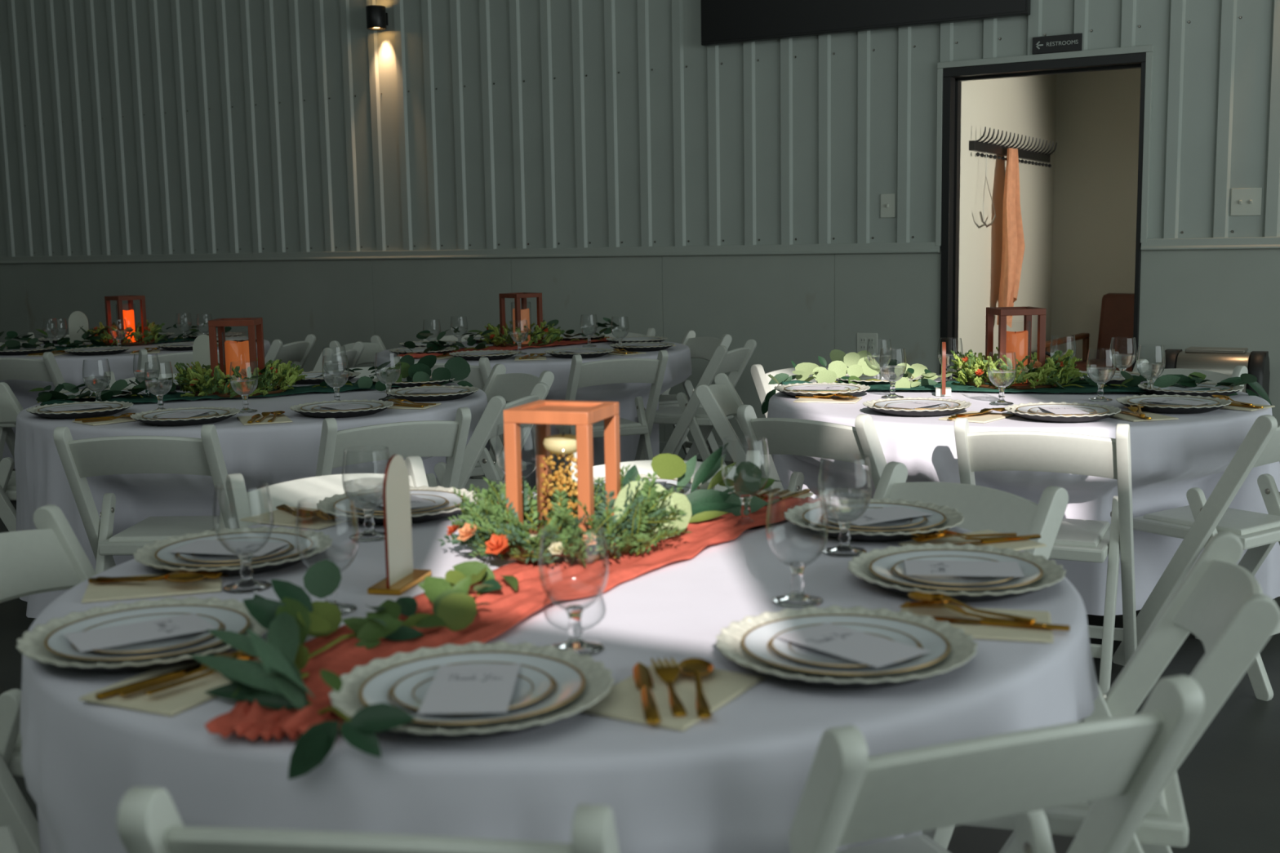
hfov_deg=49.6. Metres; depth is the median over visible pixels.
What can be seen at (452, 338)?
folding chair
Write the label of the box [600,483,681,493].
salad plate
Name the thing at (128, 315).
pillar candle
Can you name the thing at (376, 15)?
wall sconce
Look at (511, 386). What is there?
folding chair
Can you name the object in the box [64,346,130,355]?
charger plate
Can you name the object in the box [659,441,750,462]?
baseboard
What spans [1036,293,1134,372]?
armchair
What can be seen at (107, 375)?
folding chair
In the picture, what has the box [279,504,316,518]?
spoon
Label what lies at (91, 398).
charger plate
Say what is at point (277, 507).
knife
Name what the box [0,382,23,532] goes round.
folding chair
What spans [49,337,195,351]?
table runner
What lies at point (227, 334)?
dinner plate
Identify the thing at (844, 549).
water goblet
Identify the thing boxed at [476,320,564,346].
wreath
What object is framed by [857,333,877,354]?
wall outlet
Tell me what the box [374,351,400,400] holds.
water goblet
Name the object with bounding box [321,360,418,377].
folding chair
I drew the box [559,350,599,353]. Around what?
salad plate
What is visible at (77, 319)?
table sign
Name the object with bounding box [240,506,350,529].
napkin
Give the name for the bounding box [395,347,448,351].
dinner plate
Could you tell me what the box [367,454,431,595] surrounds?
table sign
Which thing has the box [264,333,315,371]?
folding chair
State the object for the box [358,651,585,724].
dinner plate
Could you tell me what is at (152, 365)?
folding chair
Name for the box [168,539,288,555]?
menu card
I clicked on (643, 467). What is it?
folding chair
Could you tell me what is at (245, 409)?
water goblet
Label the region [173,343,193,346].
menu card
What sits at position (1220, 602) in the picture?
folding chair
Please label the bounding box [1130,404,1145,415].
spoon
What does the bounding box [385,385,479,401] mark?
charger plate
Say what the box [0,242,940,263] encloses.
trim
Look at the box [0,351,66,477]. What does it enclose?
folding chair
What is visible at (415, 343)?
dinner plate
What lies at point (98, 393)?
water goblet
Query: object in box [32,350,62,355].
fork
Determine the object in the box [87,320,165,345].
wreath
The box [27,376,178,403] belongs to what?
eucalyptus garland
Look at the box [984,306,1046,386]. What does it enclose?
lantern
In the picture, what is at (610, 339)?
charger plate
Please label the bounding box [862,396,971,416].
charger plate
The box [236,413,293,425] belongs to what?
napkin
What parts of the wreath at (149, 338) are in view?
flower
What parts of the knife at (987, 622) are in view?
blade, handle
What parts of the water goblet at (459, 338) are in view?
stem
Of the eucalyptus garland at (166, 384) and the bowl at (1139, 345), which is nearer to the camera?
the bowl at (1139, 345)
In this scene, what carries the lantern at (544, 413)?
on the tablecloth at (734, 780)
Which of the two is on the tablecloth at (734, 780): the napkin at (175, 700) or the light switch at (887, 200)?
the napkin at (175, 700)
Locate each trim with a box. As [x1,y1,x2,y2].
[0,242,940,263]
[935,44,1153,245]
[1140,236,1279,249]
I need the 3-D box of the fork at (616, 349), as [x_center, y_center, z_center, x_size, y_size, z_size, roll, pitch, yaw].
[-0.099,-0.374,6.842,0.030,0.015,0.206,-7,9,-36]
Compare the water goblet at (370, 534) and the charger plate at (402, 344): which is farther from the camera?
the charger plate at (402, 344)
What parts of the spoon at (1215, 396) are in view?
handle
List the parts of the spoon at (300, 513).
handle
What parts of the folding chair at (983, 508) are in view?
leg, backrest, leg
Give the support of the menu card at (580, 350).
on the salad plate at (563, 352)
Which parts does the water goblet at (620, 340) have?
stem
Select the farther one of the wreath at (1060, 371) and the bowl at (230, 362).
the wreath at (1060, 371)
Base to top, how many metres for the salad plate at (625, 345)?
0.012 m
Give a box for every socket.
[860,337,866,350]
[867,337,873,350]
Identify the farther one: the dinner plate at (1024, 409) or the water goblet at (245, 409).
the water goblet at (245, 409)
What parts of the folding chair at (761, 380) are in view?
leg, backrest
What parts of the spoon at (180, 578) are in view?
handle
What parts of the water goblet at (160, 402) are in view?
stem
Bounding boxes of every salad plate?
[50,404,111,412]
[78,347,116,351]
[81,613,222,653]
[154,411,217,418]
[177,537,291,563]
[312,403,372,410]
[351,493,447,513]
[391,662,554,715]
[405,388,457,395]
[464,352,503,355]
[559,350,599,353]
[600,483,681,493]
[622,343,660,346]
[769,622,919,667]
[795,386,849,391]
[822,506,925,529]
[885,401,948,408]
[893,555,1014,586]
[1028,406,1096,414]
[1140,398,1204,406]
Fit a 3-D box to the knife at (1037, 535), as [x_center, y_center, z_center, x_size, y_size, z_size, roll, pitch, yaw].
[0.610,0.203,2.444,0.224,0.006,0.022,-4,8,-19]
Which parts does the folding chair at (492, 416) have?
leg, leg, leg, backrest, leg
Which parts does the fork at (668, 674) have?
handle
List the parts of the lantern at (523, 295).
post, rail, rail, post, post, rail, post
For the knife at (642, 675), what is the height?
0.006 m
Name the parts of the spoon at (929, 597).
handle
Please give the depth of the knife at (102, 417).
4.48 m
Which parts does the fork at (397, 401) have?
handle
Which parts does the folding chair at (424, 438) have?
leg, backrest, leg, leg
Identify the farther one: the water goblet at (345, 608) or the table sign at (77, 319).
the table sign at (77, 319)
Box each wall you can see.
[0,0,1279,462]
[957,74,1056,360]
[1050,67,1141,361]
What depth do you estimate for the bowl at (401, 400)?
4.81 m
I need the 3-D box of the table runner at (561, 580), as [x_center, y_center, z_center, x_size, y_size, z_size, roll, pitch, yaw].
[-0.115,0.237,2.248,0.302,0.022,1.612,3,9,28]
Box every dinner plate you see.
[4,346,48,351]
[37,402,123,413]
[41,337,69,340]
[44,604,249,661]
[62,389,131,397]
[71,346,124,351]
[141,408,229,419]
[154,532,313,568]
[159,378,182,384]
[163,342,193,346]
[191,333,236,336]
[216,337,256,340]
[298,372,352,378]
[300,401,382,411]
[333,489,464,516]
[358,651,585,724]
[380,375,439,382]
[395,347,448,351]
[395,386,469,395]
[413,341,455,345]
[456,351,511,355]
[473,336,513,339]
[551,348,606,353]
[560,334,599,337]
[576,477,699,500]
[612,337,661,340]
[615,342,667,346]
[741,614,950,675]
[783,384,860,392]
[801,502,946,533]
[844,373,913,381]
[868,549,1043,591]
[873,399,960,410]
[1015,404,1109,415]
[1074,372,1140,379]
[1127,396,1219,407]
[1152,382,1232,391]
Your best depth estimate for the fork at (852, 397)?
4.66 m
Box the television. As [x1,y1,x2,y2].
[700,0,1031,46]
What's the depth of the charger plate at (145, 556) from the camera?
2.41 m
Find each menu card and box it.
[3,347,39,351]
[45,404,106,411]
[63,613,215,652]
[84,347,110,351]
[157,410,210,417]
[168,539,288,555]
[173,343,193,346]
[320,403,368,409]
[358,493,438,507]
[408,389,462,392]
[417,663,520,714]
[466,351,499,355]
[564,349,594,353]
[626,343,661,346]
[644,480,666,486]
[775,622,930,667]
[792,386,844,389]
[824,506,931,525]
[885,400,942,408]
[903,560,1024,577]
[1038,406,1089,413]
[1143,398,1209,405]
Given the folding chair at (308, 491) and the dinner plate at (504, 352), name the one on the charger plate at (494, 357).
the dinner plate at (504, 352)
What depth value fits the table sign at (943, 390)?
4.74 m
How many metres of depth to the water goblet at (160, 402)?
4.70 m
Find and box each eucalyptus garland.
[0,325,107,351]
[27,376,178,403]
[158,320,231,340]
[189,559,518,779]
[311,355,472,391]
[404,326,493,355]
[546,317,619,342]
[613,442,780,538]
[761,349,967,414]
[1052,365,1271,405]
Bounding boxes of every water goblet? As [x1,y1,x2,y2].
[48,320,58,346]
[82,359,111,401]
[109,319,127,346]
[133,353,159,398]
[144,360,173,410]
[175,312,191,342]
[213,482,273,593]
[229,362,258,413]
[295,496,359,615]
[322,346,346,388]
[322,354,349,400]
[342,446,390,542]
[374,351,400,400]
[450,315,467,348]
[495,425,536,493]
[509,320,528,355]
[538,524,608,655]
[580,314,597,346]
[610,315,629,349]
[720,436,769,529]
[766,490,828,608]
[817,453,871,557]
[866,338,891,380]
[879,348,906,398]
[937,337,962,381]
[986,351,1017,405]
[1086,349,1115,401]
[1109,337,1136,378]
[1136,345,1165,395]
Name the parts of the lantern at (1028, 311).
post, rail, post, rail, board, rail, post, rail, post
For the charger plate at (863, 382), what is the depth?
5.08 m
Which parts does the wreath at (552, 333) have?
flower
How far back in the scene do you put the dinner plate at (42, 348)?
7.62 m
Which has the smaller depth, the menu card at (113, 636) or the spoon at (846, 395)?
the menu card at (113, 636)
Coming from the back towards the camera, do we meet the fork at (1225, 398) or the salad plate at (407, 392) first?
the salad plate at (407, 392)
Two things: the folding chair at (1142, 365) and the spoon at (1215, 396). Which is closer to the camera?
the spoon at (1215, 396)
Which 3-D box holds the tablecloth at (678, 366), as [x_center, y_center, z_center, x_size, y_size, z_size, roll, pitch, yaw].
[-0.557,-0.088,7.275,1.655,0.638,1.691,3,9,30]
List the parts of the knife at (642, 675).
blade, handle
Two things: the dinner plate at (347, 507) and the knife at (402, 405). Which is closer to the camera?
the dinner plate at (347, 507)
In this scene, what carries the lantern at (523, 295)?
on the table runner at (562, 342)
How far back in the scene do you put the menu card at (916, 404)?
4.33 m
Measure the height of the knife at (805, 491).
0.006 m
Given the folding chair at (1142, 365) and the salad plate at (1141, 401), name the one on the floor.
the folding chair at (1142, 365)
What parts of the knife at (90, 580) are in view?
handle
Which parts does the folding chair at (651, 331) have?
backrest, leg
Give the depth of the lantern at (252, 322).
5.12 m
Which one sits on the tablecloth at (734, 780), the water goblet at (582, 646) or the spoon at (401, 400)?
the water goblet at (582, 646)
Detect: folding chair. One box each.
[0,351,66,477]
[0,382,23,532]
[0,504,96,852]
[0,826,20,852]
[26,332,69,342]
[53,424,233,574]
[103,371,177,388]
[116,786,618,852]
[136,349,219,376]
[226,455,428,528]
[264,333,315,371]
[312,341,364,371]
[315,407,471,488]
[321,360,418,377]
[328,335,386,365]
[393,356,504,452]
[419,334,480,342]
[434,382,549,493]
[446,364,554,479]
[551,350,668,484]
[569,450,760,493]
[582,328,655,337]
[653,338,756,466]
[658,329,732,465]
[695,372,773,490]
[737,404,886,500]
[750,360,847,417]
[788,675,1204,852]
[872,461,1068,849]
[954,417,1137,694]
[960,531,1279,852]
[1112,414,1279,701]
[1132,359,1248,391]
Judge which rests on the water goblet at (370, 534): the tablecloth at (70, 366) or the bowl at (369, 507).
the bowl at (369, 507)
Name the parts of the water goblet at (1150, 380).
stem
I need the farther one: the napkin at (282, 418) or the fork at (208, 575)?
the napkin at (282, 418)
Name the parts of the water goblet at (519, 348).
stem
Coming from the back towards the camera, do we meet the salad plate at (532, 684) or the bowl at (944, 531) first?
the bowl at (944, 531)
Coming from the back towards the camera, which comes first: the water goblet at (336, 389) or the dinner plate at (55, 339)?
the dinner plate at (55, 339)
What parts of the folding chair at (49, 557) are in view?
leg, seat, leg, backrest, leg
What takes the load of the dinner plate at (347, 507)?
on the charger plate at (325, 505)
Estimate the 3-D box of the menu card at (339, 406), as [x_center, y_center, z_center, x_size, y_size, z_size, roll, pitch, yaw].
[-0.973,-0.066,4.554,0.100,0.001,0.178,-7,10,-38]
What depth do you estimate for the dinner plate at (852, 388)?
4.91 m
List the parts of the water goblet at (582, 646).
stem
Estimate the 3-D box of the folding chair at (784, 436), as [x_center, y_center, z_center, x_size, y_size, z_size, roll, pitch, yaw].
[0.626,0.330,4.271,0.453,0.815,0.488,6,10,42]
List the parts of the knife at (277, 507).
handle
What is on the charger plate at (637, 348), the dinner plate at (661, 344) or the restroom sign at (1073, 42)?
the dinner plate at (661, 344)
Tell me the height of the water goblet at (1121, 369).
0.169 m
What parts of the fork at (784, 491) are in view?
handle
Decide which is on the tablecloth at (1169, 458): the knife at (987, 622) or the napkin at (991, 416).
the napkin at (991, 416)
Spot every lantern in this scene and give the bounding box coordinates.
[104,295,147,346]
[208,317,265,394]
[498,292,543,344]
[503,400,620,555]
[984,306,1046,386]
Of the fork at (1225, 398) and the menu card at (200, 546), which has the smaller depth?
the menu card at (200, 546)
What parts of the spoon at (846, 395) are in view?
handle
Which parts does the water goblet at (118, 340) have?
stem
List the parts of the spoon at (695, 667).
handle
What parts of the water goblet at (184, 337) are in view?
stem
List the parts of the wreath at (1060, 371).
flower, flower, flower, flower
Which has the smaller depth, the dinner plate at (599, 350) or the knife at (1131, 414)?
the knife at (1131, 414)
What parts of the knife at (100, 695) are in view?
handle, blade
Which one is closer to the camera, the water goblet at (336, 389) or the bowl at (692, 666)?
the bowl at (692, 666)
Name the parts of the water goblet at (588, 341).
stem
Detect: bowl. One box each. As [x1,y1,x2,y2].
[164,573,204,582]
[213,482,273,555]
[229,362,258,395]
[230,650,259,660]
[271,410,284,415]
[292,510,316,518]
[295,496,359,573]
[342,446,390,509]
[388,399,404,402]
[538,524,608,611]
[678,657,713,675]
[720,436,769,497]
[766,490,828,566]
[817,453,871,522]
[835,394,853,398]
[909,529,946,537]
[986,351,1017,386]
[994,407,1012,412]
[1136,345,1165,378]
[1211,395,1229,397]
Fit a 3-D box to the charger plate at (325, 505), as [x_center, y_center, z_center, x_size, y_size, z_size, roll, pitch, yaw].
[-0.492,0.164,2.839,0.335,0.029,0.333,-4,8,-21]
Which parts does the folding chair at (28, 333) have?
leg, backrest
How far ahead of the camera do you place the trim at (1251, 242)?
6.72 m
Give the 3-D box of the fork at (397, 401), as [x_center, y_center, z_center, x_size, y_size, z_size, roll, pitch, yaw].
[-0.811,-0.083,4.742,0.206,0.015,0.030,3,9,27]
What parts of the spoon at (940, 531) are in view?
handle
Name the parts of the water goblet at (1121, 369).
stem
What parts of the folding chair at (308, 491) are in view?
leg, backrest, leg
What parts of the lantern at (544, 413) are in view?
post, rail, post, rail, board, rail, post, rail, post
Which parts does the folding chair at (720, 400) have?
backrest, leg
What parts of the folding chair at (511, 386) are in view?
leg, leg, leg, seat, backrest, leg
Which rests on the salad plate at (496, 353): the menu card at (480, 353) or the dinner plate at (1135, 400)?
the menu card at (480, 353)
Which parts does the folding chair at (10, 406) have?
leg, leg, backrest, seat, leg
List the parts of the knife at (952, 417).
handle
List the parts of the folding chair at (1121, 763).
leg, seat, backrest, leg, leg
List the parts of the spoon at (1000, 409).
handle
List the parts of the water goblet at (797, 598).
stem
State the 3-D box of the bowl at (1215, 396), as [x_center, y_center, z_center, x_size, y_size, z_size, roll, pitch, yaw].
[1.851,-0.092,4.421,0.045,0.010,0.067,-2,8,-11]
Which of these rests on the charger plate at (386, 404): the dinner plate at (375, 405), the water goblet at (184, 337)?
the dinner plate at (375, 405)
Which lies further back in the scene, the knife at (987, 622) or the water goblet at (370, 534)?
the water goblet at (370, 534)
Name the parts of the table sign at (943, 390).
panel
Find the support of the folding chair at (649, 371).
on the floor
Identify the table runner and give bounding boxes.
[40,379,454,405]
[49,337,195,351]
[204,492,829,742]
[397,336,612,358]
[781,380,1236,392]
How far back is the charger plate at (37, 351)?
7.44 m
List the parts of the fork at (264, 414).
handle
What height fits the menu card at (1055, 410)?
0.001 m
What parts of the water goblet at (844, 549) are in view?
stem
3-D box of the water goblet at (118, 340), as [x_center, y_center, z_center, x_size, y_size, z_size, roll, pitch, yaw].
[-2.898,-0.511,7.701,0.093,0.169,0.093,3,9,30]
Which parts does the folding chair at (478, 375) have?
leg, backrest, leg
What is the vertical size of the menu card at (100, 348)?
0.001 m
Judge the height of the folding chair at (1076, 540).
0.815 m
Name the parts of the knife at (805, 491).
blade, handle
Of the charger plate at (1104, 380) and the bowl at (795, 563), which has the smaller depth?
the bowl at (795, 563)
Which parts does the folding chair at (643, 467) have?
leg, backrest, leg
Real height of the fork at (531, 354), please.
0.015 m
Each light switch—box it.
[880,193,895,217]
[1230,187,1262,215]
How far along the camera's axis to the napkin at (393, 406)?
4.69 m
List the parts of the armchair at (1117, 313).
leg, arm, leg, seat, backrest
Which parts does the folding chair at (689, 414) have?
leg, seat, leg, leg, backrest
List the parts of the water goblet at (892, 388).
stem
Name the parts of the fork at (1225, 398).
handle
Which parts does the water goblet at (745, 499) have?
stem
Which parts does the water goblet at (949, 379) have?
stem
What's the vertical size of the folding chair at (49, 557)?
0.815 m
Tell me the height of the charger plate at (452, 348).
0.029 m
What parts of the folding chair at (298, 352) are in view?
leg, backrest, leg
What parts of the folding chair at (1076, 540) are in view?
leg, backrest, seat, leg, leg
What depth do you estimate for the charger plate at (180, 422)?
4.33 m
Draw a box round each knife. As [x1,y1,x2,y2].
[75,415,124,421]
[88,574,228,582]
[94,662,202,699]
[247,413,260,423]
[275,506,341,519]
[393,404,424,407]
[612,351,627,354]
[632,662,660,724]
[764,488,810,506]
[795,395,857,399]
[917,615,1070,631]
[948,410,992,419]
[952,533,1041,545]
[1120,410,1151,419]
[1229,403,1263,408]
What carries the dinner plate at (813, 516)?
on the charger plate at (953, 518)
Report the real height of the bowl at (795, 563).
0.113 m
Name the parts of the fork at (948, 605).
handle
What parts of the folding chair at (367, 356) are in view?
leg, backrest, leg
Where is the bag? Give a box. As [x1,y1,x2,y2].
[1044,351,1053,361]
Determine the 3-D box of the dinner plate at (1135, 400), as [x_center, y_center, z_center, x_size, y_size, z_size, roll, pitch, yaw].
[1.653,-0.070,4.298,0.267,0.017,0.267,-3,8,-17]
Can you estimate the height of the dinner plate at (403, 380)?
0.017 m
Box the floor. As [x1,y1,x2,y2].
[0,457,1279,852]
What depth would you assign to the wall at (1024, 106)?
8.19 m
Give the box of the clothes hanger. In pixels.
[978,151,995,226]
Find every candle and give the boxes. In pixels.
[122,309,135,342]
[224,340,251,391]
[512,308,530,344]
[542,432,576,453]
[1005,330,1028,383]
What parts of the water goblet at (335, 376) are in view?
stem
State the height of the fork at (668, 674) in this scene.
0.015 m
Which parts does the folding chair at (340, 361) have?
leg, backrest, leg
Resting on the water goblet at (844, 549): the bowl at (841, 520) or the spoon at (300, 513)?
the bowl at (841, 520)
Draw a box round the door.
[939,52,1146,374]
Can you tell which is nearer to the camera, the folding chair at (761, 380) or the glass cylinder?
the glass cylinder
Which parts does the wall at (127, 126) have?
panel, panel, panel, panel, panel, panel, panel, panel, panel, panel, panel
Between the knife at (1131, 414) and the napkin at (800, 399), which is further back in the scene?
the napkin at (800, 399)
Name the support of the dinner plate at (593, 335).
on the charger plate at (601, 335)
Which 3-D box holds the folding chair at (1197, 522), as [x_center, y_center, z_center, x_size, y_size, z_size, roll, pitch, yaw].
[1.756,0.333,4.099,0.453,0.815,0.488,-6,9,-35]
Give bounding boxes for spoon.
[81,413,134,422]
[95,573,204,582]
[144,650,259,694]
[267,410,284,422]
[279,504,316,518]
[388,399,435,404]
[529,353,546,359]
[617,348,637,353]
[678,657,713,719]
[755,488,781,495]
[813,393,853,398]
[907,591,1035,622]
[909,528,1017,537]
[955,407,1012,415]
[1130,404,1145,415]
[1211,395,1253,404]
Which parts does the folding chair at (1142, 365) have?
leg, backrest, leg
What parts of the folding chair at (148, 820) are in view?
leg, backrest, leg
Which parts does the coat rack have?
rail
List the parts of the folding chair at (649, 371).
leg, leg, seat, backrest, leg, leg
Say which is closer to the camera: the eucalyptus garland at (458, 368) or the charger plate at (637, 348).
the eucalyptus garland at (458, 368)
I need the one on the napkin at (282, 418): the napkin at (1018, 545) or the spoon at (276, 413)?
the spoon at (276, 413)
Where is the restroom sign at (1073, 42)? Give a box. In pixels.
[1032,32,1082,54]
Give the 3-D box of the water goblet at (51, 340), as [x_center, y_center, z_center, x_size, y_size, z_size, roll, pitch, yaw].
[-3.374,-0.533,7.930,0.093,0.169,0.093,3,9,30]
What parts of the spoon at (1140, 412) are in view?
handle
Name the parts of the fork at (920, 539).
handle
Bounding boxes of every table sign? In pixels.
[68,311,89,345]
[192,334,210,368]
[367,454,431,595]
[935,342,951,395]
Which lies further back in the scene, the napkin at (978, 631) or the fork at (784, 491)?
the fork at (784, 491)
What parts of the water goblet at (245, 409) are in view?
stem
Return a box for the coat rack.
[968,126,1057,167]
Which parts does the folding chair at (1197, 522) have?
seat, leg, leg, backrest, leg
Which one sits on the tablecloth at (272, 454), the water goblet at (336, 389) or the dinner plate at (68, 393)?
the water goblet at (336, 389)
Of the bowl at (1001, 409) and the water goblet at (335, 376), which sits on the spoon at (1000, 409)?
the bowl at (1001, 409)
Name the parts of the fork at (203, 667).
handle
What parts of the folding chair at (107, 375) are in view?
leg, backrest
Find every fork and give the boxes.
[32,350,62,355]
[81,413,135,421]
[91,569,222,582]
[117,651,252,696]
[255,411,273,422]
[281,506,338,520]
[387,399,428,405]
[523,353,537,359]
[613,348,633,353]
[650,657,687,716]
[755,489,790,499]
[814,393,857,398]
[899,601,1045,627]
[911,532,1026,542]
[950,408,998,416]
[1123,406,1146,417]
[1218,397,1254,406]
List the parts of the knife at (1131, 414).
handle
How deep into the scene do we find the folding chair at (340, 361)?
7.09 m
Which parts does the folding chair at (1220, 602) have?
seat, leg, leg, leg, backrest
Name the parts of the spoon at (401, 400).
handle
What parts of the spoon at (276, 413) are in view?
handle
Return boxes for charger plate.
[0,341,43,347]
[0,346,55,355]
[16,596,267,672]
[26,400,133,418]
[37,336,69,343]
[59,387,138,401]
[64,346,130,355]
[129,406,239,426]
[133,526,332,577]
[140,332,174,339]
[154,377,181,389]
[156,342,218,351]
[186,332,242,338]
[216,335,256,342]
[289,399,393,417]
[294,370,360,383]
[316,485,481,524]
[328,641,613,737]
[372,374,454,387]
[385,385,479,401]
[389,346,456,355]
[399,340,462,347]
[448,349,518,359]
[464,335,507,343]
[544,347,613,358]
[557,333,605,340]
[562,473,715,497]
[605,335,666,343]
[608,342,675,351]
[715,605,977,688]
[773,382,870,397]
[783,497,964,542]
[836,372,922,385]
[847,542,1066,601]
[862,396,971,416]
[946,368,969,378]
[1004,401,1120,422]
[1070,369,1142,384]
[1115,394,1231,413]
[1137,381,1244,397]
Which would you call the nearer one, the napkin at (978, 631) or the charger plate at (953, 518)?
the napkin at (978, 631)
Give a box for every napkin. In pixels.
[26,352,69,355]
[72,416,137,425]
[79,659,262,715]
[80,573,222,603]
[129,349,160,354]
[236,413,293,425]
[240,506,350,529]
[386,402,441,408]
[416,355,454,359]
[514,355,546,360]
[579,660,764,731]
[608,351,646,355]
[755,490,813,506]
[793,396,862,403]
[897,529,1046,551]
[900,607,1053,643]
[938,411,1015,422]
[1109,409,1178,422]
[1219,402,1275,411]
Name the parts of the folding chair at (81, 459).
leg, leg, seat, backrest, leg, leg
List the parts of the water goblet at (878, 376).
stem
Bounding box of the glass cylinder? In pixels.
[534,423,577,537]
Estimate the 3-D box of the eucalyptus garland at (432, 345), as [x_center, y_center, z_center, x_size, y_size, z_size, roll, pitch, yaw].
[-0.970,-0.439,7.000,0.228,0.148,0.574,5,10,38]
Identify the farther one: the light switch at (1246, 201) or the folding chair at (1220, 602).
the light switch at (1246, 201)
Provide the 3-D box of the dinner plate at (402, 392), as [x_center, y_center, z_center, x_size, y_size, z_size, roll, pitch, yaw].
[-0.747,-0.120,4.990,0.267,0.017,0.267,6,10,41]
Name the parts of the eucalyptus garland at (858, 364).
stem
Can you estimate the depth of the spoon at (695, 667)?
1.70 m
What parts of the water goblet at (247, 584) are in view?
stem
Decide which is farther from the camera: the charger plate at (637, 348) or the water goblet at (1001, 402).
the charger plate at (637, 348)
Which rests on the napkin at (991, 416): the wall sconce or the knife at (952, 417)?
the knife at (952, 417)
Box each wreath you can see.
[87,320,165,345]
[174,359,307,398]
[437,464,691,567]
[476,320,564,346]
[946,346,1087,389]
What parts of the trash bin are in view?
lid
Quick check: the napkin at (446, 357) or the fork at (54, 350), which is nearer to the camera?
the napkin at (446, 357)
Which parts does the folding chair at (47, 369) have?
leg, seat, leg, backrest, leg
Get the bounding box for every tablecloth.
[0,336,270,468]
[13,377,487,617]
[19,492,1099,852]
[373,338,692,490]
[767,374,1279,615]
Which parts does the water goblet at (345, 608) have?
stem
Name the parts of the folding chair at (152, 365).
leg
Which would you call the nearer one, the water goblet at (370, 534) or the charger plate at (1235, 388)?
the water goblet at (370, 534)
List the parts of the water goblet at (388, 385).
stem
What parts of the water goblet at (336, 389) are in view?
stem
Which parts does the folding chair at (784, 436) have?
leg, leg, backrest, leg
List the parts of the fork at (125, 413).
handle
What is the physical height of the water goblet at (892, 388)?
0.169 m
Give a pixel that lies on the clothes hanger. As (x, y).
(980, 213)
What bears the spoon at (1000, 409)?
on the napkin at (991, 416)
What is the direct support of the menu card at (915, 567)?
on the salad plate at (899, 568)
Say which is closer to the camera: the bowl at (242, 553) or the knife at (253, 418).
the bowl at (242, 553)
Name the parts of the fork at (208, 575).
handle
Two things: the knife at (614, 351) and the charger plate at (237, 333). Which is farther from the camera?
the charger plate at (237, 333)
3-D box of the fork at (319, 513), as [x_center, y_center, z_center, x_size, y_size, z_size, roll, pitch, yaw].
[-0.669,0.171,2.793,0.030,0.015,0.206,-7,10,-40]
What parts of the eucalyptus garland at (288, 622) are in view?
stem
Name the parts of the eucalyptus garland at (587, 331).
stem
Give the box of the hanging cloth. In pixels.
[996,147,1024,327]
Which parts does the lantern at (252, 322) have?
post, post, rail, rail, post, rail, post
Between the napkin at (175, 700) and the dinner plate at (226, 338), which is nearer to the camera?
the napkin at (175, 700)
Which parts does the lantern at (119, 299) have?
post, rail, post, rail, post, post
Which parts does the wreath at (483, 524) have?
flower, flower, flower, flower, flower, flower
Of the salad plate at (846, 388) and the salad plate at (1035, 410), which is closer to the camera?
the salad plate at (1035, 410)
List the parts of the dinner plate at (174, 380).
dish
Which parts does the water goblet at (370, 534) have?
stem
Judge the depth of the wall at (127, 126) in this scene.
8.59 m
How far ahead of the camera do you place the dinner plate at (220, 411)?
4.47 m
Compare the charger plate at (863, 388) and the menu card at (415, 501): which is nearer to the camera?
the menu card at (415, 501)
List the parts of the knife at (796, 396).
handle, blade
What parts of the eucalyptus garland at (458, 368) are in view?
stem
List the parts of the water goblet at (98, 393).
stem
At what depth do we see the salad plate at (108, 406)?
4.67 m
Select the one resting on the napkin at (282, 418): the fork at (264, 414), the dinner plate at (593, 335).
the fork at (264, 414)
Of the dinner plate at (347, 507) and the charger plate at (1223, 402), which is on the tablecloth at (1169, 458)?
the charger plate at (1223, 402)
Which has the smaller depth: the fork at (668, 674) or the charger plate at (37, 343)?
the fork at (668, 674)
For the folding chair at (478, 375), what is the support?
on the floor
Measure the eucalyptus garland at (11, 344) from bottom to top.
0.125 m
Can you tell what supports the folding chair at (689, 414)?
on the floor
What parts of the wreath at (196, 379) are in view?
flower, flower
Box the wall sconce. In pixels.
[365,4,388,30]
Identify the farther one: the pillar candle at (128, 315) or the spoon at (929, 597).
the pillar candle at (128, 315)
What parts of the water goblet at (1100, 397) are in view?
stem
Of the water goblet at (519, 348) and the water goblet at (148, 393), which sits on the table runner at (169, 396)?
the water goblet at (148, 393)
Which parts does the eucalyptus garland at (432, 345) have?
stem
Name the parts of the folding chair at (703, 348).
leg, seat, leg, backrest, leg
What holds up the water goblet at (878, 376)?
on the tablecloth at (1169, 458)
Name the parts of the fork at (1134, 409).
handle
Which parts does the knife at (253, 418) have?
handle, blade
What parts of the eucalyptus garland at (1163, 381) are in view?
stem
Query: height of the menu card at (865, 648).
0.001 m
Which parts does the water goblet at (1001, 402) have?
stem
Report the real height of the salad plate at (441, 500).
0.012 m
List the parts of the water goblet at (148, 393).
stem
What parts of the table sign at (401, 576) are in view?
panel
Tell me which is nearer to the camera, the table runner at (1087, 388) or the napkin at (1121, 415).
the napkin at (1121, 415)
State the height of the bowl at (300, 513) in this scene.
0.010 m
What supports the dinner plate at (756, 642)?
on the charger plate at (962, 646)
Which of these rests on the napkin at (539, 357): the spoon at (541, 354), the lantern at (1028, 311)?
the spoon at (541, 354)
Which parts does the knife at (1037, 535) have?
blade, handle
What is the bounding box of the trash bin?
[1160,346,1270,399]
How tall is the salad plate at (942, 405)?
0.012 m
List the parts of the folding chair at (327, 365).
leg, backrest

